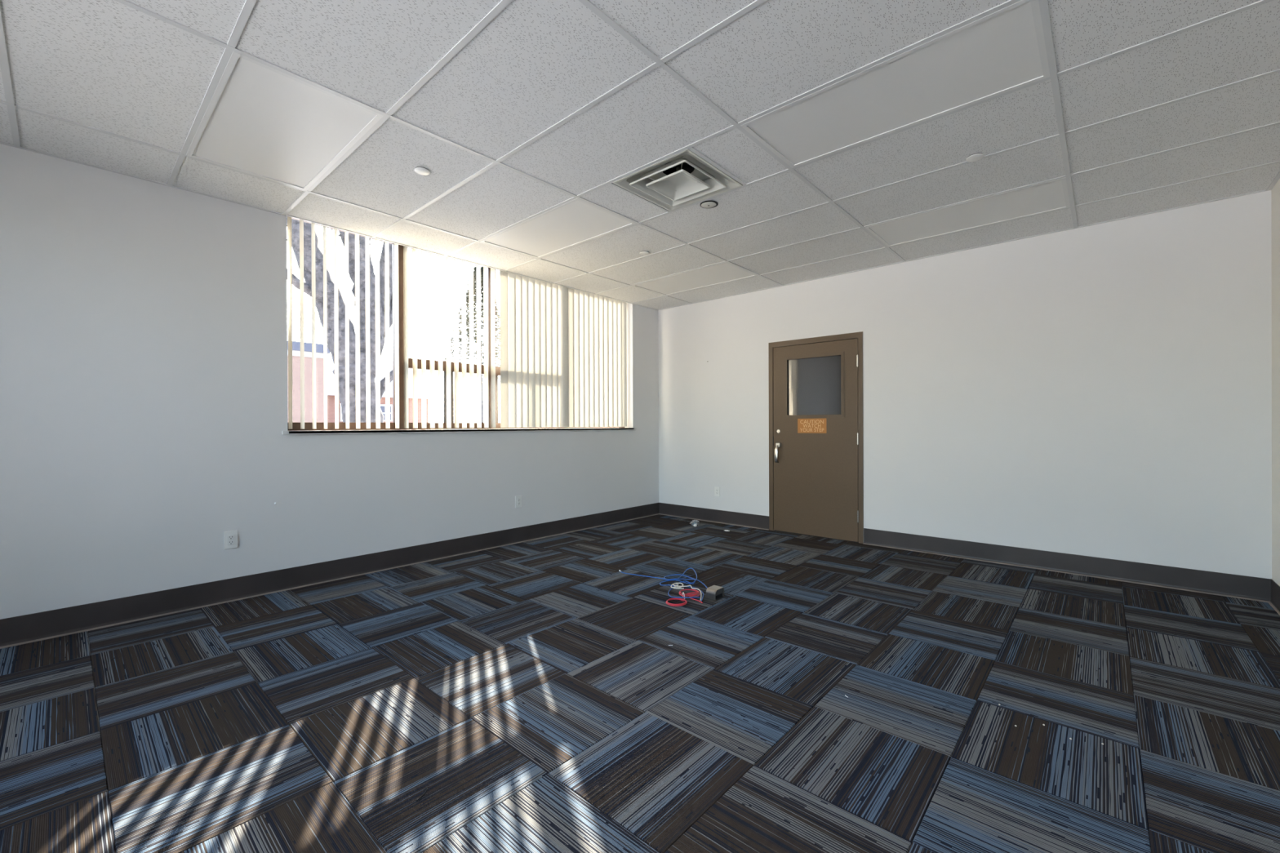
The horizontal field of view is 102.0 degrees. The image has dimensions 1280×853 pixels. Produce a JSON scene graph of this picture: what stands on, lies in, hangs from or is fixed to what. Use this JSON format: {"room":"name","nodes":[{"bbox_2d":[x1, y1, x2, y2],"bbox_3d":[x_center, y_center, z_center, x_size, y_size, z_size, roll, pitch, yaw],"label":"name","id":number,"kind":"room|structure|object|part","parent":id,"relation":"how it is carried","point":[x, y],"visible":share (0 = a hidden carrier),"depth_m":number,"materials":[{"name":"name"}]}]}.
{"room":"empty office room","nodes":[
{"label":"empty office room","id":0,"kind":"room"},
{"bbox_2d":[0,143,658,619],"bbox_3d":[-2.249,-0.204,4.234,0.250,3.150,7.600,0,0,42],"label":"wall","id":1,"kind":"structure","parent":0,"point":[144,323],"depth_m":3.30,"materials":[{"name":"white paint"}]},
{"bbox_2d":[223,530,237,549],"bbox_3d":[-2.749,0.762,3.479,0.009,0.118,0.072,0,0,42],"label":"power outlet","id":2,"kind":"object","parent":1,"relation":"attached to","point":[230,538],"visible":1,"depth_m":3.48,"materials":[{"name":"white plastic"}]},
{"bbox_2d":[0,502,658,648],"bbox_3d":[-2.143,1.094,4.147,0.020,0.152,7.200,0,0,42],"label":"baseboard","id":3,"kind":"structure","parent":1,"relation":"attached to","point":[40,626],"depth_m":3.60,"materials":[{"name":"plastic"}]},
{"bbox_2d":[286,216,624,431],"bbox_3d":[-1.441,-0.801,5.206,0.060,1.648,3.670,0,0,42],"label":"window","id":4,"kind":"structure","parent":1,"relation":"in","point":[295,426],"depth_m":4.48,"materials":[{"name":"glass"},{"name":"dark bronze brown metal"}]},
{"bbox_2d":[287,216,495,429],"bbox_3d":[-1.995,-0.800,4.422,0.081,1.630,1.740,0,0,42],"label":"vertical blind","id":5,"kind":"object","parent":4,"relation":"attached to","point":[289,219],"visible":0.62,"depth_m":4.38,"materials":[{"name":"white plastic"}]},
{"bbox_3d":[-2.533,-0.922,3.768,0.003,1.290,0.005,0,0,-22],"label":"cord","id":6,"kind":"part","parent":5,"relation":"part of","materials":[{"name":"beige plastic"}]},
{"bbox_3d":[-2.382,-0.803,4.153,0.006,1.542,0.803,0,0,42],"label":"pane","id":7,"kind":"part","parent":4,"relation":"part of","materials":[{"name":"clear glass"}]},
{"bbox_2d":[499,270,626,427],"bbox_3d":[-0.768,-0.807,5.792,0.044,1.630,1.838,0,0,42],"label":"vertical blind","id":8,"kind":"object","parent":4,"relation":"attached to","point":[563,350],"visible":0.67,"depth_m":5.66,"materials":[{"name":"white plastic"}]},
{"bbox_2d":[281,427,636,435],"bbox_3d":[-1.377,0.038,5.153,0.224,0.027,3.740,0,0,42],"label":"trim","id":9,"kind":"structure","parent":1,"relation":"attached to","point":[399,431],"depth_m":4.53,"materials":[{"name":"paint"}]},
{"bbox_2d":[515,495,521,507],"bbox_3d":[-1.216,0.754,5.192,0.009,0.118,0.072,0,0,42],"label":"power outlet","id":10,"kind":"object","parent":1,"relation":"attached to","point":[517,499],"visible":1,"depth_m":5.19,"materials":[{"name":"white plastic"}]},
{"bbox_2d":[0,514,1279,852],"bbox_3d":[-0.252,1.266,2.421,5.640,0.200,7.550,0,0,42],"label":"floor","id":11,"kind":"structure","parent":0,"point":[539,694],"depth_m":2.12,"materials":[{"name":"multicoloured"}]},
{"bbox_2d":[618,568,699,598],"bbox_3d":[0.121,1.145,3.802,0.615,0.034,0.698,0,0,3],"label":"cable","id":12,"kind":"object","parent":11,"relation":"on","point":[688,568],"visible":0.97,"depth_m":3.90,"materials":[{"name":"blue plastic"}]},
{"bbox_2d":[659,573,707,600],"bbox_3d":[0.355,1.148,3.754,0.298,0.025,0.583,0,0,-36],"label":"cable","id":13,"kind":"object","parent":11,"relation":"on","point":[668,580],"visible":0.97,"depth_m":3.87,"materials":[{"name":"blue plastic"}]},
{"bbox_2d":[666,589,702,606],"bbox_3d":[0.312,1.140,3.465,0.240,0.042,0.338,0,0,42],"label":"cable","id":14,"kind":"object","parent":11,"relation":"on","point":[689,595],"visible":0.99,"depth_m":3.46,"materials":[{"name":"red plastic"}]},
{"bbox_2d":[671,582,702,600],"bbox_3d":[0.347,1.142,3.612,0.134,0.033,0.334,0,0,-40],"label":"cable","id":15,"kind":"object","parent":11,"relation":"on","point":[677,586],"visible":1,"depth_m":3.66,"materials":[{"name":"beige plastic"}]},
{"bbox_2d":[689,520,699,526],"bbox_3d":[0.625,1.116,5.994,0.116,0.079,0.123,0,0,42],"label":"plastic wrapper","id":16,"kind":"object","parent":11,"relation":"on","point":[693,523],"visible":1,"depth_m":6.00,"materials":[{"name":"clear"}]},
{"bbox_2d":[698,585,724,602],"bbox_3d":[0.489,1.128,3.506,0.116,0.066,0.155,0,0,42],"label":"electrical box","id":17,"kind":"object","parent":11,"relation":"on","point":[714,593],"visible":1,"depth_m":3.49,"materials":[{"name":"metal"}]},
{"bbox_3d":[0.489,1.159,3.507,0.116,0.003,0.155,0,0,42],"label":"plate","id":18,"kind":"part","parent":17,"relation":"part of","materials":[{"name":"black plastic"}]},
{"bbox_3d":[0.531,1.117,3.494,0.004,0.035,0.096,0,0,42],"label":"plate","id":19,"kind":"part","parent":17,"relation":"part of","materials":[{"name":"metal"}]},
{"bbox_2d":[0,0,1279,310],"bbox_3d":[-0.229,-1.651,2.417,5.190,0.265,7.200,0,0,42],"label":"ceiling","id":20,"kind":"structure","parent":0,"point":[516,112],"depth_m":2.52,"materials":[{"name":"tile"}]},
{"bbox_2d":[186,51,383,190],"bbox_3d":[-1.888,-1.524,2.703,1.195,0.023,0.586,0,0,42],"label":"light panel","id":21,"kind":"object","parent":20,"relation":"attached to","point":[261,120],"visible":0.83,"depth_m":2.61,"materials":[{"name":"white plastic"}]},
{"bbox_2d":[414,166,430,174],"bbox_3d":[-1.291,-1.515,3.070,0.086,0.010,0.086,0,0,42],"label":"sprinkler cover","id":22,"kind":"object","parent":20,"relation":"attached to","point":[420,170],"visible":1,"depth_m":3.06,"materials":[{"name":"white"}]},
{"bbox_2d":[480,198,635,257],"bbox_3d":[-0.668,-1.532,4.066,1.195,0.023,0.586,0,0,42],"label":"light panel","id":23,"kind":"object","parent":20,"relation":"attached to","point":[575,222],"visible":0.76,"depth_m":4.01,"materials":[{"name":"white plastic"}]},
{"bbox_2d":[639,250,648,254],"bbox_3d":[0.038,-1.524,4.544,0.086,0.010,0.086,0,0,42],"label":"sprinkler cover","id":24,"kind":"object","parent":20,"relation":"attached to","point":[643,252],"visible":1,"depth_m":4.52,"materials":[{"name":"white"}]},
{"bbox_2d":[612,148,742,211],"bbox_3d":[0.239,-1.589,3.253,0.584,0.168,0.584,0,0,42],"label":"ceiling vent","id":25,"kind":"object","parent":20,"relation":"in","point":[682,179],"visible":0.99,"depth_m":3.29,"materials":[{"name":"grey metal"}]},
{"bbox_2d":[632,262,757,295],"bbox_3d":[0.552,-1.539,5.428,1.195,0.023,0.586,0,0,42],"label":"light panel","id":26,"kind":"object","parent":20,"relation":"attached to","point":[722,273],"visible":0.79,"depth_m":5.40,"materials":[{"name":"white plastic"}]},
{"bbox_2d":[700,200,718,208],"bbox_3d":[0.474,-1.520,3.560,0.124,0.016,0.126,0,0,42],"label":"cover plate","id":27,"kind":"object","parent":20,"relation":"attached to","point":[710,203],"visible":1,"depth_m":3.53,"materials":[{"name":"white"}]},
{"bbox_3d":[0.470,-1.519,3.550,0.104,0.006,0.104,2,5,42],"label":"plate","id":28,"kind":"part","parent":27,"relation":"part of","materials":[{"name":"grey ceramic"}]},
{"bbox_2d":[740,0,1049,168],"bbox_3d":[1.148,-1.536,2.439,1.195,0.023,0.586,0,0,42],"label":"light panel","id":29,"kind":"object","parent":20,"relation":"attached to","point":[1003,51],"visible":0.85,"depth_m":2.34,"materials":[{"name":"white plastic"}]},
{"bbox_2d":[865,177,1070,246],"bbox_3d":[2.368,-1.543,3.801,1.195,0.023,0.586,0,0,42],"label":"light panel","id":30,"kind":"object","parent":20,"relation":"attached to","point":[1053,195],"visible":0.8,"depth_m":3.74,"materials":[{"name":"white plastic"}]},
{"bbox_2d":[965,152,983,161],"bbox_3d":[1.902,-1.528,2.940,0.086,0.010,0.086,0,0,42],"label":"sprinkler cover","id":31,"kind":"object","parent":20,"relation":"attached to","point":[975,157],"visible":1,"depth_m":2.93,"materials":[{"name":"white"}]},
{"bbox_2d":[657,190,1271,582],"bbox_3d":[2.303,-0.224,5.091,5.390,3.150,0.150,0,0,42],"label":"wall","id":32,"kind":"structure","parent":0,"point":[1104,390],"depth_m":4.15,"materials":[{"name":"white paint"}]},
{"bbox_2d":[658,502,768,529],"bbox_3d":[0.839,1.078,6.295,1.597,0.152,0.020,0,0,42],"label":"baseboard","id":33,"kind":"structure","parent":32,"relation":"attached to","point":[747,520],"depth_m":6.23,"materials":[{"name":"plastic"}]},
{"bbox_2d":[714,486,719,497],"bbox_3d":[0.927,0.783,6.222,0.072,0.118,0.009,0,0,42],"label":"power outlet","id":34,"kind":"object","parent":32,"relation":"attached to","point":[717,489],"visible":1,"depth_m":6.22,"materials":[{"name":"white plastic"}]},
{"bbox_2d":[768,331,863,543],"bbox_3d":[1.842,0.110,5.457,1.014,2.083,0.222,0,0,42],"label":"door","id":35,"kind":"structure","parent":32,"relation":"in","point":[816,453],"depth_m":5.39,"materials":[{"name":"brown metal"}]},
{"bbox_3d":[1.827,-0.422,5.433,0.595,0.612,0.006,0,0,42],"label":"pane","id":36,"kind":"part","parent":35,"relation":"part of","materials":[{"name":"clear glass"}]},
{"bbox_2d":[863,528,1271,602],"bbox_3d":[3.152,1.073,4.224,2.573,0.152,0.020,0,0,42],"label":"baseboard","id":37,"kind":"structure","parent":32,"relation":"attached to","point":[1237,586],"depth_m":3.98,"materials":[{"name":"plastic"}]},
{"bbox_2d":[1271,178,1279,586],"bbox_3d":[1.718,-0.213,0.548,0.200,3.150,7.400,0,0,42],"label":"wall","id":38,"kind":"structure","parent":0,"point":[1275,192],"depth_m":3.28,"materials":[{"name":"white paint"}]},
{"bbox_2d":[1267,578,1279,615],"bbox_3d":[1.708,1.086,0.698,0.020,0.152,7.200,0,0,42],"label":"baseboard","id":39,"kind":"structure","parent":38,"relation":"attached to","point":[1274,602],"depth_m":3.28,"materials":[{"name":"plastic"}]},
{"label":"outside","id":40,"kind":"structure","parent":0,"visible":0},
{"bbox_3d":[-22.578,1.792,33.993,69.750,0.300,130.000,0,0,42],"label":"ground","id":41,"kind":"structure","parent":40,"visible":0},
{"bbox_2d":[287,340,329,431],"bbox_3d":[-18.101,-0.446,14.092,9.180,4.220,14.540,0,0,42],"label":"brick building","id":42,"kind":"structure","parent":41,"relation":"on","point":[295,344],"depth_m":16.04,"materials":[{"name":"red brick"}]},
{"bbox_2d":[286,217,392,422],"bbox_3d":[-5.088,-1.822,8.548,2.520,7.124,1.350,0,0,-42],"label":"bare tree","id":43,"kind":"object","parent":41,"relation":"on","point":[295,224],"visible":0.19,"depth_m":8.52,"materials":[{"name":"grey plant"}]},
{"bbox_2d":[327,355,437,430],"bbox_3d":[-13.938,-0.875,25.436,6.650,5.000,5.000,0,0,42],"label":"brick house","id":44,"kind":"structure","parent":41,"relation":"on","point":[331,366],"depth_m":23.98,"materials":[{"name":"red brick"}]},
{"bbox_3d":[-11.660,-0.780,23.430,0.009,0.300,0.230,0,0,42],"label":"pane","id":45,"kind":"part","parent":44,"relation":"part of","materials":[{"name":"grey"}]},
{"bbox_2d":[442,265,500,422],"bbox_3d":[-8.383,-3.477,27.210,4.099,10.153,4.165,0,0,42],"label":"evergreen tree","id":46,"kind":"object","parent":41,"relation":"on","point":[497,329],"visible":0.22,"depth_m":26.93,"materials":[{"name":"grey plant"}]}
]}

